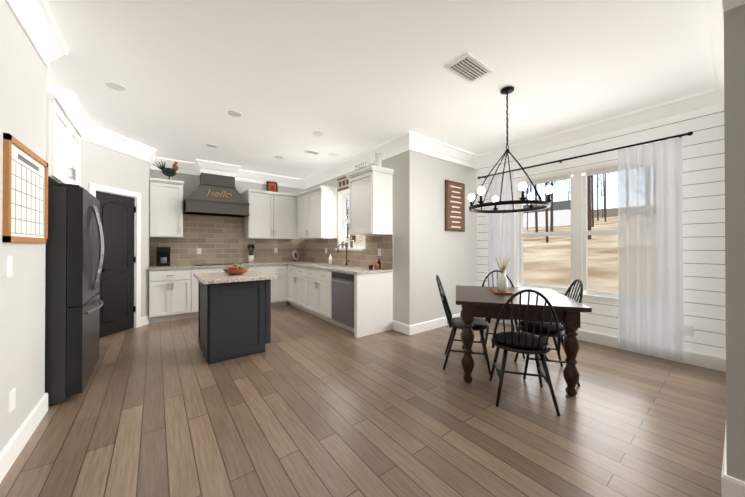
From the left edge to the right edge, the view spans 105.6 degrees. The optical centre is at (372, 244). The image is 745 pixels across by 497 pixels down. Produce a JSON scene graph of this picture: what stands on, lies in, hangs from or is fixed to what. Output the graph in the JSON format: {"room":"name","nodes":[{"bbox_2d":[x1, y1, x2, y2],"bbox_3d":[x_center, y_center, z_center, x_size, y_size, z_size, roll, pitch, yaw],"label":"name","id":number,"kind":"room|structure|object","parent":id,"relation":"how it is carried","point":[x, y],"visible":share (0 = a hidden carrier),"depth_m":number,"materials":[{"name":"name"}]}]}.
{"room":"kitchen","nodes":[
{"label":"kitchen","id":0,"kind":"room"},
{"bbox_2d":[0,0,46,451],"bbox_3d":[-4.661,-0.155,1.246,4.530,2.880,2.903,0,0,-38],"label":"wall","id":1,"kind":"structure","parent":0,"point":[23,72],"depth_m":1.79,"materials":[{"name":"grey paint"}]},
{"bbox_2d":[5,256,12,276],"bbox_3d":[-2.102,0.127,1.635,0.006,0.120,0.080,0,0,-38],"label":"light switch","id":2,"kind":"object","parent":1,"relation":"attached to","point":[8,273],"depth_m":1.62,"materials":[{"name":"white plastic"}]},
{"bbox_2d":[9,388,15,413],"bbox_3d":[-2.138,0.928,1.679,0.006,0.120,0.080,0,0,-38],"label":"outlet","id":3,"kind":"object","parent":1,"relation":"attached to","point":[12,395],"depth_m":1.67,"materials":[{"name":"white plastic"}]},
{"bbox_2d":[2,133,47,242],"bbox_3d":[-2.269,-0.317,1.868,0.022,0.610,0.730,0,0,-38],"label":"wall calendar","id":4,"kind":"object","parent":1,"relation":"attached to","point":[25,196],"visible":1,"depth_m":1.79,"materials":[{"name":"white paper"}]},
{"bbox_2d":[46,91,82,185],"bbox_3d":[-3.095,-0.859,2.404,0.787,0.660,1.010,0,0,-38],"label":"upper cabinet","id":5,"kind":"object","parent":1,"relation":"attached to","point":[64,133],"visible":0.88,"depth_m":2.43,"materials":[{"name":"white wood"}]},
{"bbox_2d":[80,139,149,316],"bbox_3d":[-3.928,-0.139,4.341,0.776,2.880,1.286,0,0,-38],"label":"wall","id":6,"kind":"structure","parent":0,"point":[103,166],"depth_m":4.27,"materials":[{"name":"grey paint"}]},
{"bbox_2d":[89,183,140,337],"bbox_3d":[-3.780,0.242,4.123,0.613,2.115,0.642,0,0,-38],"label":"door","id":7,"kind":"structure","parent":6,"relation":"attached to","point":[117,309],"depth_m":4.17,"materials":[{"name":"black wood"}]},
{"bbox_2d":[149,169,304,265],"bbox_3d":[-3.379,-0.132,5.668,4.550,2.880,0.150,0,0,-38],"label":"wall","id":8,"kind":"structure","parent":0,"point":[191,184],"depth_m":5.52,"materials":[{"name":"grey paint"}]},
{"bbox_2d":[149,177,183,236],"bbox_3d":[-3.694,-0.630,5.085,0.488,1.010,0.366,0,0,-38],"label":"upper cabinet","id":9,"kind":"object","parent":8,"relation":"attached to","point":[166,196],"depth_m":4.96,"materials":[{"name":"white wood"}]},
{"bbox_2d":[153,160,179,179],"bbox_3d":[-3.718,-1.328,5.105,0.400,0.384,0.116,0,0,-38],"label":"decor","id":10,"kind":"object","parent":9,"relation":"on","point":[170,172],"visible":0.98,"depth_m":5.10,"materials":[{"name":"black plastic"}]},
{"bbox_2d":[183,159,249,216],"bbox_3d":[-3.026,-1.075,5.516,1.074,0.994,0.497,0,0,-38],"label":"range hood","id":11,"kind":"object","parent":8,"relation":"attached to","point":[215,177],"visible":0.98,"depth_m":5.41,"materials":[{"name":"grey wood"}]},
{"bbox_2d":[207,190,231,197],"bbox_3d":[-2.923,-0.971,5.408,0.430,0.163,0.008,0,-34,-38],"label":"sign","id":12,"kind":"object","parent":11,"relation":"attached to","point":[219,194],"visible":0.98,"depth_m":5.39,"materials":[{"name":"gold metal"}]},
{"bbox_2d":[150,214,305,265],"bbox_3d":[-2.836,-0.116,5.978,2.940,1.010,0.018,0,0,-38],"label":"tile backsplash","id":13,"kind":"structure","parent":8,"relation":"attached to","point":[205,239],"depth_m":5.75,"materials":[{"name":"brown tile"}]},
{"bbox_2d":[245,189,296,238],"bbox_3d":[-2.229,-0.624,6.230,1.005,1.010,0.338,0,0,-38],"label":"upper cabinet","id":14,"kind":"object","parent":8,"relation":"attached to","point":[272,215],"depth_m":6.06,"materials":[{"name":"white wood"}]},
{"bbox_2d":[266,181,277,191],"bbox_3d":[-2.248,-1.269,6.343,0.240,0.278,0.062,0,0,-38],"label":"framed picture","id":15,"kind":"object","parent":14,"relation":"on","point":[272,186],"visible":0.76,"depth_m":6.34,"materials":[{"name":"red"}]},
{"bbox_2d":[305,150,416,324],"bbox_3d":[-0.499,-0.133,5.528,0.150,2.880,3.580,0,0,-38],"label":"wall","id":16,"kind":"structure","parent":0,"point":[403,165],"depth_m":4.16,"materials":[{"name":"grey paint"}]},
{"bbox_2d":[297,186,336,238],"bbox_3d":[-1.216,-0.625,6.045,0.338,1.010,1.190,0,0,-38],"label":"upper cabinet","id":17,"kind":"object","parent":16,"relation":"attached to","point":[310,213],"depth_m":5.66,"materials":[{"name":"white wood"}]},
{"bbox_2d":[337,176,348,190],"bbox_3d":[-0.412,-1.179,5.272,0.028,0.230,0.900,0,0,-38],"label":"sign","id":18,"kind":"object","parent":16,"relation":"attached to","point":[343,183],"visible":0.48,"depth_m":5.45,"materials":[{"name":"beige"}]},
{"bbox_2d":[306,235,392,268],"bbox_3d":[-0.672,0.122,5.614,0.018,0.530,3.229,0,0,-38],"label":"tile backsplash","id":19,"kind":"structure","parent":16,"relation":"attached to","point":[377,246],"depth_m":5.11,"materials":[{"name":"brown tile"}]},
{"bbox_2d":[335,189,365,250],"bbox_3d":[-0.368,-0.467,5.303,0.220,1.155,0.940,0,0,-38],"label":"window","id":20,"kind":"structure","parent":16,"relation":"in","point":[342,219],"depth_m":5.60,"materials":[{"name":"white"}]},
{"bbox_2d":[350,240,353,247],"bbox_3d":[-0.376,-0.003,5.174,0.017,0.150,0.110,0,0,-38],"label":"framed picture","id":21,"kind":"object","parent":20,"relation":"on","point":[351,241],"depth_m":5.16,"materials":[{"name":"white"}]},
{"bbox_2d":[349,169,392,235],"bbox_3d":[-0.042,-0.621,4.456,0.404,0.945,0.620,0,0,-38],"label":"upper cabinet","id":22,"kind":"object","parent":16,"relation":"attached to","point":[370,190],"depth_m":4.25,"materials":[{"name":"white wood"}]},
{"bbox_2d":[355,162,371,170],"bbox_3d":[-0.106,-1.211,4.587,0.228,0.143,0.288,0,0,-38],"label":"wire basket","id":23,"kind":"object","parent":22,"relation":"on","point":[361,166],"visible":0.27,"depth_m":4.50,"materials":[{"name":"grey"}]},
{"bbox_2d":[374,153,382,166],"bbox_3d":[0.096,-1.265,4.309,0.130,0.250,0.178,0,0,-38],"label":"pitcher","id":24,"kind":"object","parent":22,"relation":"on","point":[378,161],"visible":0.88,"depth_m":4.28,"materials":[{"name":"white ceramic"}]},
{"bbox_2d":[0,304,725,496],"bbox_3d":[-0.670,1.307,0.491,9.950,0.050,11.650,0,0,-38],"label":"floor","id":25,"kind":"structure","parent":0,"point":[305,404],"depth_m":2.04,"materials":[{"name":"brown wood"}]},
{"bbox_2d":[45,183,103,405],"bbox_3d":[-3.018,0.399,2.463,0.983,1.785,0.910,0,0,-38],"label":"fridge","id":26,"kind":"object","parent":25,"relation":"on","point":[74,253],"visible":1,"depth_m":2.32,"materials":[{"name":"grey metal"}]},
{"bbox_2d":[149,265,192,322],"bbox_3d":[-3.582,0.844,5.013,0.567,0.920,0.606,0,0,-38],"label":"base cabinet","id":27,"kind":"object","parent":25,"relation":"on","point":[170,287],"depth_m":4.78,"materials":[{"name":"white wood"}]},
{"bbox_2d":[156,247,170,265],"bbox_3d":[-3.746,0.214,5.068,0.200,0.340,0.268,0,0,-38],"label":"coffee maker","id":28,"kind":"object","parent":27,"relation":"on","point":[162,256],"visible":1,"depth_m":5.00,"materials":[{"name":"black plastic"}]},
{"bbox_2d":[193,263,244,317],"bbox_3d":[-3.000,0.847,5.460,0.900,0.920,0.606,0,0,-38],"label":"base cabinet","id":29,"kind":"object","parent":25,"relation":"on","point":[212,267],"depth_m":5.04,"materials":[{"name":"white wood"}]},
{"bbox_2d":[217,263,240,264],"bbox_3d":[-3.003,0.381,5.487,0.770,0.012,0.430,0,0,-38],"label":"cooktop","id":30,"kind":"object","parent":29,"relation":"on","point":[217,263],"depth_m":5.56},
{"bbox_2d":[193,270,277,363],"bbox_3d":[-1.735,0.837,3.546,0.780,0.920,0.970,0,0,-38],"label":"kitchen island","id":31,"kind":"object","parent":25,"relation":"on","point":[234,316],"visible":1,"depth_m":3.24,"materials":[{"name":"grey wood"}]},
{"bbox_2d":[223,264,248,274],"bbox_3d":[-1.700,0.306,3.519,0.300,0.139,0.295,0,0,-38],"label":"fruit bowl","id":32,"kind":"object","parent":31,"relation":"on","point":[235,269],"visible":1,"depth_m":3.44,"materials":[{"name":"brown wood"}]},
{"bbox_2d":[245,261,284,306],"bbox_3d":[-2.311,0.849,5.989,0.838,0.920,0.606,0,0,-38],"label":"base cabinet","id":33,"kind":"object","parent":25,"relation":"on","point":[275,268],"depth_m":5.87,"materials":[{"name":"white wood"}]},
{"bbox_2d":[247,244,254,262],"bbox_3d":[-2.578,0.186,6.010,0.152,0.405,0.120,0,0,-38],"label":"utensil crock","id":34,"kind":"object","parent":33,"relation":"on","point":[250,255],"visible":1,"depth_m":5.97,"materials":[{"name":"white ceramic"}]},
{"bbox_2d":[293,250,298,260],"bbox_3d":[-1.787,0.259,6.602,0.216,0.266,0.160,0,0,-38],"label":"decorative plate","id":35,"kind":"object","parent":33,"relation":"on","point":[295,255],"visible":1,"depth_m":6.61,"materials":[{"name":"white ceramic"}]},
{"bbox_2d":[285,261,336,310],"bbox_3d":[-1.260,0.849,5.825,0.662,0.920,0.935,0,0,-38],"label":"base cabinet","id":36,"kind":"object","parent":25,"relation":"on","point":[294,270],"depth_m":5.73,"materials":[{"name":"white wood"}]},
{"bbox_2d":[305,265,336,321],"bbox_3d":[-0.686,0.845,5.077,0.662,0.920,0.950,0,0,-38],"label":"base cabinet","id":37,"kind":"object","parent":25,"relation":"on","point":[316,276],"depth_m":4.90,"materials":[{"name":"white wood"}]},
{"bbox_2d":[337,244,348,264],"bbox_3d":[-0.524,0.182,5.138,0.219,0.397,0.119,0,0,-38],"label":"faucet","id":38,"kind":"object","parent":37,"relation":"on","point":[346,252],"visible":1,"depth_m":5.19,"materials":[{"name":"brown metal"}]},
{"bbox_2d":[329,265,388,336],"bbox_3d":[-0.203,0.842,4.449,0.662,0.920,0.635,0,0,-38],"label":"base cabinet","id":39,"kind":"object","parent":25,"relation":"on","point":[357,301],"depth_m":4.14,"materials":[{"name":"white wood"}]},
{"bbox_2d":[374,263,380,269],"bbox_3d":[0.066,0.340,4.307,0.070,0.080,0.067,0,0,-38],"label":"jar","id":40,"kind":"object","parent":39,"relation":"on","point":[377,266],"depth_m":4.28,"materials":[{"name":"orange glass"}]},
{"bbox_2d":[436,275,490,374],"bbox_3d":[0.979,0.819,3.081,0.561,0.959,0.492,0,0,16],"label":"chair","id":41,"kind":"object","parent":25,"relation":"on","point":[479,325],"visible":0.94,"depth_m":2.96,"materials":[{"name":"black wood"}]},
{"bbox_2d":[480,270,524,358],"bbox_3d":[1.591,0.821,3.526,0.492,0.959,0.561,0,0,16],"label":"chair","id":42,"kind":"object","parent":25,"relation":"on","point":[486,332],"visible":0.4,"depth_m":3.58,"materials":[{"name":"black wood"}]},
{"bbox_2d":[456,285,591,395],"bbox_3d":[1.421,0.906,2.950,1.060,0.775,1.060,0,0,16],"label":"dining table","id":43,"kind":"object","parent":25,"relation":"on","point":[481,301],"visible":0.79,"depth_m":2.56,"materials":[{"name":"brown wood"}]},
{"bbox_2d":[491,256,512,294],"bbox_3d":[1.397,0.317,3.055,0.180,0.401,0.276,0,0,16],"label":"centerpiece","id":44,"kind":"object","parent":43,"relation":"on","point":[502,282],"visible":1,"depth_m":2.98,"materials":[{"name":"white ceramic"}]},
{"bbox_2d":[489,289,560,415],"bbox_3d":[1.250,0.815,2.374,0.492,0.959,0.561,0,0,16],"label":"chair","id":45,"kind":"object","parent":25,"relation":"on","point":[521,342],"visible":1,"depth_m":2.25,"materials":[{"name":"black wood"}]},
{"bbox_2d":[514,279,582,385],"bbox_3d":[1.767,0.817,2.848,0.561,0.959,0.492,0,0,16],"label":"chair","id":46,"kind":"object","parent":25,"relation":"on","point":[553,331],"visible":0.56,"depth_m":2.74,"materials":[{"name":"black wood"}]},
{"bbox_2d":[44,0,715,178],"bbox_3d":[-0.670,-1.623,0.506,9.950,0.050,11.650,0,0,-38],"label":"ceiling","id":47,"kind":"structure","parent":0,"point":[347,78],"depth_m":2.57,"materials":[{"name":"white paint"}]},
{"bbox_2d":[106,82,126,90],"bbox_3d":[-2.574,-1.584,2.845,0.161,0.004,0.161,0,0,41],"label":"recessed light","id":48,"kind":"object","parent":47,"relation":"in","point":[115,86],"depth_m":2.83,"materials":[{"name":"white"}]},
{"bbox_2d":[206,144,217,147],"bbox_3d":[-2.567,-1.576,4.527,0.161,0.004,0.161,0,0,41],"label":"recessed light","id":49,"kind":"object","parent":47,"relation":"in","point":[209,145],"depth_m":4.51,"materials":[{"name":"white"}]},
{"bbox_2d":[228,111,242,116],"bbox_3d":[-1.663,-1.581,3.431,0.161,0.004,0.161,0,0,41],"label":"recessed light","id":50,"kind":"object","parent":47,"relation":"in","point":[233,113],"depth_m":3.43,"materials":[{"name":"white"}]},
{"bbox_2d":[304,150,319,154],"bbox_3d":[-1.027,-1.570,4.828,0.250,0.011,0.120,0,0,-38],"label":"ceiling vent","id":51,"kind":"object","parent":47,"relation":"in","point":[307,151],"depth_m":4.82,"materials":[{"name":"white"}]},
{"bbox_2d":[313,132,323,135],"bbox_3d":[-0.770,-1.578,4.042,0.161,0.004,0.161,0,0,41],"label":"recessed light","id":52,"kind":"object","parent":47,"relation":"in","point":[314,133],"depth_m":4.02,"materials":[{"name":"white"}]},
{"bbox_2d":[444,53,493,83],"bbox_3d":[0.876,-1.580,2.556,0.400,0.015,0.240,0,0,-38],"label":"ceiling vent","id":53,"kind":"object","parent":47,"relation":"in","point":[469,68],"depth_m":2.53,"materials":[{"name":"white metal"}]},
{"bbox_2d":[468,86,552,212],"bbox_3d":[1.376,-0.973,2.887,0.770,1.225,0.756,0,0,-38],"label":"chandelier","id":54,"kind":"object","parent":47,"relation":"hanging from","point":[507,90],"visible":1,"depth_m":2.85,"materials":[{"name":"black metal"}]},
{"bbox_2d":[417,152,476,322],"bbox_3d":[1.280,-0.137,4.732,1.700,2.880,0.150,0,0,-38],"label":"wall","id":55,"kind":"structure","parent":0,"point":[449,258],"depth_m":4.47,"materials":[{"name":"grey paint"}]},
{"bbox_2d":[445,180,464,231],"bbox_3d":[1.374,-0.627,4.693,0.500,0.820,0.030,0,0,-38],"label":"sign","id":56,"kind":"object","parent":55,"relation":"attached to","point":[454,206],"visible":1,"depth_m":4.66,"materials":[{"name":"brown wood"}]},
{"bbox_2d":[477,111,725,357],"bbox_3d":[2.850,-0.141,3.958,0.150,2.880,2.990,0,0,-38],"label":"wall","id":57,"kind":"structure","parent":0,"point":[704,306],"depth_m":3.05,"materials":[{"name":"white wood"}]},
{"bbox_2d":[514,160,617,301],"bbox_3d":[2.860,-0.166,3.922,0.180,1.770,1.760,0,0,-38],"label":"window","id":58,"kind":"structure","parent":57,"relation":"in","point":[579,233],"depth_m":3.92,"materials":[{"name":"white wood"}]},
{"bbox_2d":[478,131,692,178],"bbox_3d":[2.648,-1.171,4.004,0.122,0.044,2.514,0,0,-38],"label":"curtain rod","id":59,"kind":"object","parent":57,"relation":"attached to","point":[690,133],"visible":0.98,"depth_m":3.58,"materials":[{"name":"black metal"}]},
{"bbox_2d":[488,172,513,324],"bbox_3d":[2.103,0.061,4.644,0.064,2.422,0.430,0,0,-38],"label":"curtain","id":60,"kind":"object","parent":59,"relation":"hanging from","point":[500,236],"visible":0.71,"depth_m":4.62,"materials":[{"name":"white fabric"}]},
{"bbox_2d":[618,137,683,361],"bbox_3d":[3.172,0.054,3.252,0.068,2.422,0.540,0,0,-38],"label":"curtain","id":61,"kind":"object","parent":59,"relation":"hanging from","point":[650,255],"visible":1,"depth_m":3.22,"materials":[{"name":"white fabric"}]},
{"bbox_2d":[684,324,693,336],"bbox_3d":[3.431,0.935,3.069,0.006,0.120,0.080,0,0,-38],"label":"outlet","id":62,"kind":"object","parent":57,"relation":"attached to","point":[688,330],"visible":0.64,"depth_m":3.07,"materials":[{"name":"white plastic"}]},
{"bbox_2d":[723,0,744,11],"bbox_3d":[-1.156,-1.391,-0.908,7.459,0.430,0.140,0,0,-38],"label":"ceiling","id":63,"kind":"structure","parent":0,"point":[729,4],"depth_m":1.37,"materials":[{"name":"white paint"}]},
{"bbox_2d":[724,4,744,481],"bbox_3d":[2.731,-0.150,2.070,2.340,2.880,0.140,0,0,-38],"label":"wall pillar","id":64,"kind":"structure","parent":0,"point":[734,80],"depth_m":1.39,"materials":[{"name":"grey paint"}]},
{"label":"outside","id":65,"kind":"structure","parent":0,"visible":0},
{"bbox_2d":[346,216,617,292],"bbox_3d":[40.269,-3.670,49.830,115.040,11.500,150.000,0,0,-38],"label":"ground","id":66,"kind":"structure","parent":65,"point":[546,264],"depth_m":14.52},
{"bbox_2d":[346,173,615,242],"bbox_3d":[35.532,-15.988,65.862,92.865,32.694,164.797,0,0,-38],"label":"trees","id":67,"kind":"object","parent":66,"relation":"on","point":[590,199],"visible":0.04,"depth_m":41.09,"materials":[{"name":"brown plant"}]},
{"bbox_2d":[523,200,570,227],"bbox_3d":[36.573,-5.924,59.612,7.800,5.700,10.800,0,0,-38],"label":"house","id":68,"kind":"structure","parent":66,"relation":"on","point":[561,213],"depth_m":56.04,"materials":[{"name":"white paint"}]},
{"bbox_2d":[594,208,617,217],"bbox_3d":[78.608,-9.007,91.909,1.000,5.500,230.000,0,0,-38],"label":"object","id":69,"kind":"structure","parent":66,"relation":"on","point":[611,212],"depth_m":92.72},
{"bbox_3d":[0.670,-0.167,-1.247,10.250,2.880,7.550,0,0,-38],"label":"wall","id":70,"kind":"structure","parent":0,"visible":0},
{"bbox_2d":[0,0,739,496],"bbox_3d":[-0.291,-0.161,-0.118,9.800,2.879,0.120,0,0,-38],"label":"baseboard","id":71,"kind":"structure","parent":70,"relation":"attached to","point":[38,24],"depth_m":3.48,"materials":[{"name":"white wood"}]}
]}

